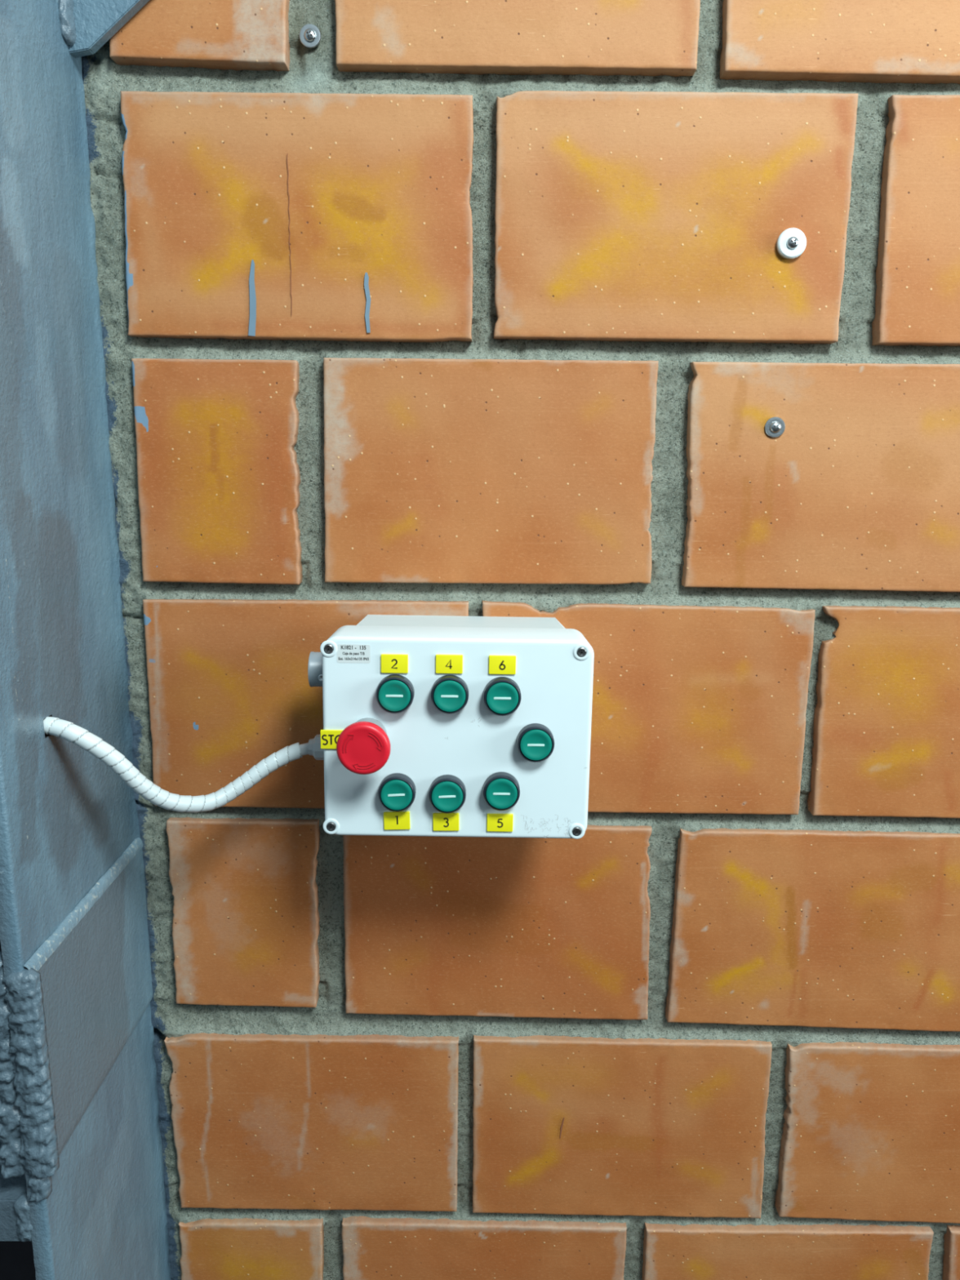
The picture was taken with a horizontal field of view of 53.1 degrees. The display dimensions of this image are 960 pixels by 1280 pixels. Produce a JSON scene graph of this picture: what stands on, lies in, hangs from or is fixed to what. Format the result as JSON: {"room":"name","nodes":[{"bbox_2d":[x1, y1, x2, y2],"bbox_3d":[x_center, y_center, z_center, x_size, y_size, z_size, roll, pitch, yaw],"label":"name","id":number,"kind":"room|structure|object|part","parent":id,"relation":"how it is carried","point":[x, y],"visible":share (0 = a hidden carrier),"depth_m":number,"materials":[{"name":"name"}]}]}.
{"room":"elevator shaft","nodes":[
{"label":"elevator shaft","id":0,"kind":"room"},
{"bbox_2d":[0,0,171,1279],"bbox_3d":[-0.338,0.224,0.817,0.450,2.202,0.251,0,11,0],"label":"steel column","id":1,"kind":"structure","parent":0,"point":[82,1193],"depth_m":0.76,"materials":[{"name":"metal"}]},
{"bbox_3d":[-0.449,0.439,0.817,0.200,0.038,0.143,0,11,0],"label":"stiffener plate","id":2,"kind":"part","parent":1,"relation":"part of","materials":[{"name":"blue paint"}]},
{"bbox_3d":[-0.331,0.304,0.837,0.005,0.167,0.235,0,11,0],"label":"plate","id":3,"kind":"part","parent":1,"relation":"part of","materials":[{"name":"blue paint"}]},
{"bbox_3d":[-0.224,-0.562,0.769,0.223,0.172,0.012,0,11,0],"label":"gusset plate","id":4,"kind":"part","parent":1,"relation":"part of","materials":[{"name":"blue paint"}]},
{"bbox_2d":[81,0,959,1279],"bbox_3d":[0.092,0.188,0.998,1.425,2.202,0.141,0,11,0],"label":"wall","id":5,"kind":"structure","parent":0,"point":[456,308],"depth_m":0.88,"materials":[{"name":"brick"}]},
{"bbox_2d":[299,23,320,48],"bbox_3d":[-0.140,-0.503,0.801,0.015,0.018,0.016,8,14,34],"label":"screw","id":6,"kind":"object","parent":5,"relation":"attached to","point":[309,33],"visible":1,"depth_m":0.80,"materials":[{"name":"metal"}]},
{"bbox_2d":[307,614,594,839],"bbox_3d":[-0.030,0.070,0.817,0.245,0.173,0.179,1,11,0],"label":"control box","id":7,"kind":"object","parent":5,"relation":"attached to","point":[434,726],"visible":1,"depth_m":0.77,"materials":[{"name":"grey plastic"}]},
{"bbox_2d":[43,716,308,812],"bbox_3d":[-0.249,0.099,0.792,0.232,0.100,0.032,-6,13,-26],"label":"cable","id":8,"kind":"object","parent":7,"relation":"attached to","point":[68,731],"visible":0.98,"depth_m":0.78,"materials":[{"name":"grey plastic"}]},
{"bbox_3d":[-0.153,0.096,0.845,0.015,0.013,0.010,-2,11,-9],"label":"cord","id":9,"kind":"part","parent":8,"relation":"part of","materials":[{"name":"grey plastic"}]},
{"bbox_3d":[-0.112,0.080,0.767,0.030,0.016,0.002,0,11,0],"label":"stop plate","id":10,"kind":"part","parent":7,"relation":"part of","materials":[{"name":"yellow plastic"}]},
{"bbox_3d":[-0.067,0.019,0.754,0.021,0.015,0.002,1,11,0],"label":"number plate","id":11,"kind":"part","parent":7,"relation":"part of","materials":[{"name":"yellow plastic"}]},
{"bbox_3d":[-0.068,0.147,0.780,0.021,0.015,0.002,-1,11,0],"label":"number plate","id":12,"kind":"part","parent":7,"relation":"part of","materials":[{"name":"yellow plastic"}]},
{"bbox_3d":[-0.028,0.148,0.780,0.021,0.015,0.002,0,11,0],"label":"number plate","id":13,"kind":"part","parent":7,"relation":"part of","materials":[{"name":"yellow plastic"}]},
{"bbox_3d":[-0.024,0.019,0.754,0.021,0.015,0.002,1,11,0],"label":"number plate","id":14,"kind":"part","parent":7,"relation":"part of","materials":[{"name":"yellow plastic"}]},
{"bbox_3d":[0.016,0.148,0.780,0.021,0.015,0.002,1,11,0],"label":"number plate","id":15,"kind":"part","parent":7,"relation":"part of","materials":[{"name":"yellow plastic"}]},
{"bbox_3d":[0.018,0.020,0.755,0.021,0.015,0.002,1,11,0],"label":"number plate","id":16,"kind":"part","parent":7,"relation":"part of","materials":[{"name":"yellow plastic"}]},
{"bbox_2d":[764,417,785,437],"bbox_3d":[0.263,-0.189,0.853,0.015,0.018,0.016,8,14,34],"label":"screw","id":17,"kind":"object","parent":5,"relation":"attached to","point":[775,427],"visible":1,"depth_m":0.85,"materials":[{"name":"metal"}]},
{"bbox_2d":[776,227,806,258],"bbox_3d":[0.266,-0.338,0.819,0.020,0.024,0.020,11,15,43],"label":"screw","id":18,"kind":"object","parent":5,"relation":"attached to","point":[791,243],"visible":1,"depth_m":0.82,"materials":[{"name":"white plastic"}]}
]}

